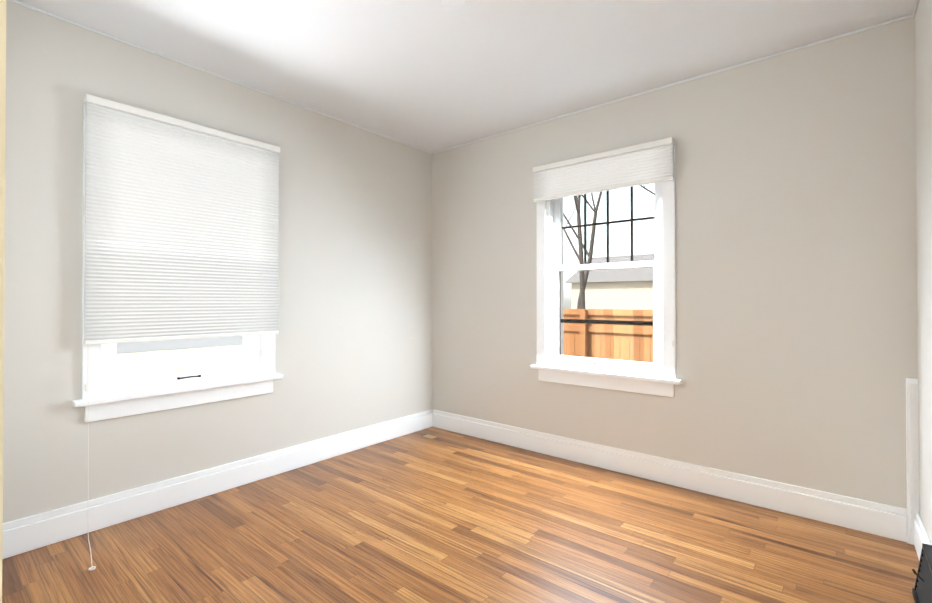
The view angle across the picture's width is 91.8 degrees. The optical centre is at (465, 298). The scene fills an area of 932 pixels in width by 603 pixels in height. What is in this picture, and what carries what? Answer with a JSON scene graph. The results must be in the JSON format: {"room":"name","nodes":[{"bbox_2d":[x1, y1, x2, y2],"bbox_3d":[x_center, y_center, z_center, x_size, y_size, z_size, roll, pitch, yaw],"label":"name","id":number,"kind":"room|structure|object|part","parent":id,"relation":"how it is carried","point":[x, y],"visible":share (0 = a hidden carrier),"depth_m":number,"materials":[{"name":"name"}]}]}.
{"room":"empty bedroom","nodes":[
{"label":"empty bedroom","id":0,"kind":"room"},
{"bbox_2d":[3,0,431,522],"bbox_3d":[-1.302,0.062,3.119,0.240,3.300,3.308,0,-1,40],"label":"wall","id":1,"kind":"structure","parent":0,"point":[353,343],"depth_m":2.65,"materials":[{"name":"white paint"}]},
{"bbox_2d":[72,374,282,406],"bbox_3d":[-1.583,0.513,2.601,0.131,0.028,1.052,0,-1,40],"label":"window sill","id":2,"kind":"structure","parent":1,"relation":"attached to","point":[130,395],"depth_m":2.49,"materials":[{"name":"white paint"}]},
{"bbox_2d":[82,94,279,563],"bbox_3d":[-1.536,0.086,2.543,0.671,2.142,1.016,0,-1,40],"label":"window","id":3,"kind":"structure","parent":1,"relation":"in","point":[95,368],"depth_m":2.48,"materials":[{"name":"white paint"}]},
{"bbox_3d":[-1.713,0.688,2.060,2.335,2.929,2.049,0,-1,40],"label":"blind cord","id":4,"kind":"part","parent":3,"relation":"part of","materials":[{"name":"white fabric"}]},
{"bbox_3d":[-1.569,-0.241,2.594,0.020,1.480,0.980,0,-1,40],"label":"casing","id":5,"kind":"part","parent":3,"relation":"part of","materials":[{"name":"white paint"}]},
{"bbox_3d":[-1.569,0.571,2.588,0.018,0.088,0.956,0,-1,40],"label":"left window apron","id":6,"kind":"part","parent":3,"relation":"part of","materials":[{"name":"white wood"}]},
{"bbox_2d":[84,102,278,340],"bbox_3d":[-1.540,-0.369,2.571,0.026,1.156,0.976,0,-1,40],"label":"window blind","id":7,"kind":"object","parent":3,"relation":"hanging from","point":[181,232],"visible":1,"depth_m":2.48,"materials":[{"name":"white fabric"}]},
{"bbox_3d":[-1.635,-0.194,2.648,0.072,1.387,0.794,0,-1,40],"label":"left window sashes","id":8,"kind":"part","parent":3,"relation":"part of","materials":[{"name":"white wood"}]},
{"bbox_3d":[-1.541,-0.379,2.572,0.052,1.214,0.984,0,-1,40],"label":"left window blind rails","id":9,"kind":"part","parent":3,"relation":"part of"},
{"bbox_3d":[-1.636,-0.206,2.649,0.042,1.264,0.694,0,-1,40],"label":"glass","id":10,"kind":"part","parent":3,"relation":"part of","materials":[{"name":"clear glass"}]},
{"bbox_3d":[-1.680,-0.188,2.685,0.270,1.435,0.830,0,-1,40],"label":"frame","id":11,"kind":"part","parent":3,"relation":"part of","materials":[{"name":"white paint"}]},
{"bbox_3d":[-1.597,0.458,2.612,0.026,0.015,0.125,0,-1,40],"label":"handle","id":12,"kind":"part","parent":3,"relation":"part of","materials":[{"name":"black metal"}]},
{"bbox_2d":[2,409,432,558],"bbox_3d":[-1.240,1.084,2.984,0.018,0.155,2.948,0,-1,40],"label":"baseboard","id":13,"kind":"structure","parent":1,"relation":"attached to","point":[29,533],"depth_m":2.54,"materials":[{"name":"white paint"}]},
{"bbox_2d":[8,0,431,153],"bbox_3d":[-1.255,-1.333,2.988,0.010,0.012,2.910,0,-1,40],"label":"trim","id":14,"kind":"structure","parent":1,"relation":"attached to","point":[256,89],"depth_m":2.57,"materials":[{"name":"white paint"}]},
{"bbox_2d":[2,427,918,602],"bbox_3d":[-0.566,1.181,1.429,3.515,0.060,4.968,0,-1,40],"label":"floor","id":15,"kind":"structure","parent":0,"point":[445,516],"depth_m":2.11,"materials":[{"name":"brown wood"}]},
{"bbox_2d":[422,435,435,438],"bbox_3d":[-0.305,1.165,3.794,0.110,0.003,0.070,0,-1,40],"label":"floor plate","id":16,"kind":"object","parent":15,"relation":"on","point":[429,436],"visible":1,"depth_m":3.80,"materials":[{"name":"brown wood"}]},
{"bbox_2d":[16,0,915,152],"bbox_3d":[-0.566,-1.409,1.447,3.515,0.120,4.968,0,-1,40],"label":"ceiling","id":17,"kind":"structure","parent":0,"point":[432,76],"depth_m":2.40,"materials":[{"name":"white paint"}]},
{"bbox_2d":[441,0,469,8],"bbox_3d":[-0.046,-1.340,2.030,0.132,0.010,0.132,0,-1,40],"label":"ceiling plate","id":18,"kind":"object","parent":17,"relation":"attached to","point":[455,4],"visible":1,"depth_m":2.05,"materials":[{"name":"white paint"}]},
{"bbox_2d":[432,16,917,508],"bbox_3d":[1.030,0.063,3.185,3.275,3.300,0.240,0,-1,40],"label":"wall","id":19,"kind":"structure","parent":0,"point":[796,264],"depth_m":2.55,"materials":[{"name":"white paint"}]},
{"bbox_2d":[533,137,675,396],"bbox_3d":[0.987,-0.181,3.195,0.986,1.600,0.342,0,-1,40],"label":"window","id":20,"kind":"structure","parent":19,"relation":"in","point":[666,280],"depth_m":3.11,"materials":[{"name":"white paint"}]},
{"bbox_2d":[534,144,672,198],"bbox_3d":[0.894,-0.845,3.087,0.978,0.198,0.026,0,-1,40],"label":"window blind","id":21,"kind":"object","parent":20,"relation":"hanging from","point":[645,164],"visible":0.98,"depth_m":3.03,"materials":[{"name":"white fabric"}]},
{"bbox_3d":[0.895,-0.854,3.087,0.986,0.256,0.052,0,-1,40],"label":"back window blind rails","id":22,"kind":"part","parent":20,"relation":"part of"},
{"bbox_3d":[1.010,-0.184,3.223,0.832,1.435,0.270,0,-1,40],"label":"frame","id":23,"kind":"part","parent":20,"relation":"part of","materials":[{"name":"white paint"}]},
{"bbox_3d":[0.973,-0.191,3.177,0.796,1.387,0.072,0,-1,40],"label":"back window sashes","id":24,"kind":"part","parent":20,"relation":"part of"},
{"bbox_3d":[0.918,0.574,3.106,0.958,0.088,0.018,0,-1,40],"label":"back window apron","id":25,"kind":"part","parent":20,"relation":"part of","materials":[{"name":"white wood"}]},
{"bbox_3d":[0.973,-0.202,3.178,0.696,1.264,0.042,0,-1,40],"label":"glass","id":26,"kind":"part","parent":20,"relation":"part of","materials":[{"name":"clear glass"}]},
{"bbox_3d":[1.019,-0.190,3.233,0.796,1.387,0.027,0,-1,40],"label":"storm frame","id":27,"kind":"part","parent":20,"relation":"part of","materials":[{"name":"black metal"}]},
{"bbox_2d":[530,364,681,384],"bbox_3d":[0.930,0.516,3.121,1.054,0.028,0.131,0,-1,40],"label":"window sill","id":28,"kind":"structure","parent":19,"relation":"attached to","point":[625,375],"depth_m":3.04,"materials":[{"name":"white paint"}]},
{"bbox_2d":[432,409,906,541],"bbox_3d":[0.893,1.085,3.123,3.097,0.155,0.018,0,-1,40],"label":"baseboard","id":29,"kind":"structure","parent":19,"relation":"attached to","point":[880,519],"depth_m":2.68,"materials":[{"name":"white paint"}]},
{"bbox_2d":[432,15,913,153],"bbox_3d":[0.904,-1.332,3.136,3.155,0.012,0.010,0,-1,40],"label":"trim","id":30,"kind":"structure","parent":19,"relation":"attached to","point":[908,16],"depth_m":2.69,"materials":[{"name":"white paint"}]},
{"bbox_2d":[906,378,918,544],"bbox_3d":[2.101,0.768,2.124,0.040,0.775,0.027,0,-1,40],"label":"trim","id":31,"kind":"structure","parent":19,"relation":"attached to","point":[912,456],"depth_m":2.12,"materials":[{"name":"white paint"}]},
{"bbox_2d":[915,0,931,544],"bbox_3d":[0.705,0.043,0.311,0.120,3.300,4.608,0,-1,40],"label":"wall","id":32,"kind":"structure","parent":0,"point":[923,48],"depth_m":1.94,"materials":[{"name":"white paint"}]},
{"bbox_2d":[910,0,918,16],"bbox_3d":[1.171,-1.346,0.988,0.010,0.012,2.910,0,-1,40],"label":"trim","id":33,"kind":"structure","parent":32,"relation":"attached to","point":[917,1],"depth_m":2.08,"materials":[{"name":"white paint"}]},
{"bbox_2d":[912,543,931,602],"bbox_3d":[1.633,1.049,1.589,0.084,0.205,0.410,0,-1,40],"label":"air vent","id":34,"kind":"object","parent":32,"relation":"in","point":[922,591],"visible":1,"depth_m":1.67,"materials":[{"name":"black metal"}]},
{"bbox_2d":[914,513,930,560],"bbox_3d":[1.174,1.070,0.980,0.018,0.155,2.928,0,-1,40],"label":"baseboard","id":35,"kind":"structure","parent":32,"relation":"attached to","point":[920,536],"depth_m":1.99,"materials":[{"name":"white paint"}]},
{"bbox_3d":[-1.099,0.047,0.886,3.395,3.300,0.120,0,-1,40],"label":"wall","id":36,"kind":"structure","parent":0,"visible":0},
{"bbox_2d":[0,0,5,602],"bbox_3d":[-0.143,0.114,0.091,0.808,2.054,0.134,0,-1,40],"label":"door frame","id":37,"kind":"structure","parent":36,"relation":"attached to","point":[2,114],"depth_m":0.39,"materials":[{"name":"beige paint"}]},
{"label":"outside","id":38,"kind":"structure","parent":0,"visible":0},
{"bbox_2d":[116,345,242,376],"bbox_3d":[2.548,1.843,7.587,80.000,0.200,75.000,0,-1,40],"label":"ground","id":39,"kind":"structure","parent":38,"point":[164,366],"depth_m":12.87,"materials":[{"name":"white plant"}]},
{"bbox_2d":[116,336,242,353],"bbox_3d":[2.548,1.738,7.588,80.000,0.010,75.000,0,-1,40],"label":"road","id":40,"kind":"structure","parent":39,"relation":"on","point":[149,345],"depth_m":17.52,"materials":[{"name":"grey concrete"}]},
{"bbox_2d":[564,195,585,308],"bbox_3d":[3.191,-3.635,14.489,4.829,10.868,7.191,0,-1,40],"label":"tree","id":41,"kind":"object","parent":39,"relation":"on","point":[577,199],"depth_m":12.96,"materials":[{"name":"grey plant"}]},
{"bbox_2d":[564,191,602,308],"bbox_3d":[4.344,-4.736,18.229,7.224,13.124,7.388,0,-1,40],"label":"tree","id":42,"kind":"object","parent":39,"relation":"on","point":[590,253],"depth_m":16.75,"materials":[{"name":"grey plant"}]},
{"bbox_2d":[564,309,652,362],"bbox_3d":[2.191,0.939,4.743,15.075,1.570,3.330,0,-1,40],"label":"fence","id":43,"kind":"object","parent":39,"relation":"on","point":[583,343],"depth_m":6.76,"materials":[{"name":"brown wood"}]},
{"bbox_2d":[564,254,654,309],"bbox_3d":[14.330,-0.682,32.896,10.800,5.200,9.800,0,-1,40],"label":"house","id":44,"kind":"structure","parent":39,"relation":"on","point":[627,275],"depth_m":30.91,"materials":[{"name":"beige"}]},
{"bbox_2d":[639,185,654,194],"bbox_3d":[6.713,-4.111,14.277,9.407,11.838,7.201,0,-1,40],"label":"tree","id":45,"kind":"object","parent":39,"relation":"on","point":[647,189],"depth_m":15.85,"materials":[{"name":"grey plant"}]}
]}

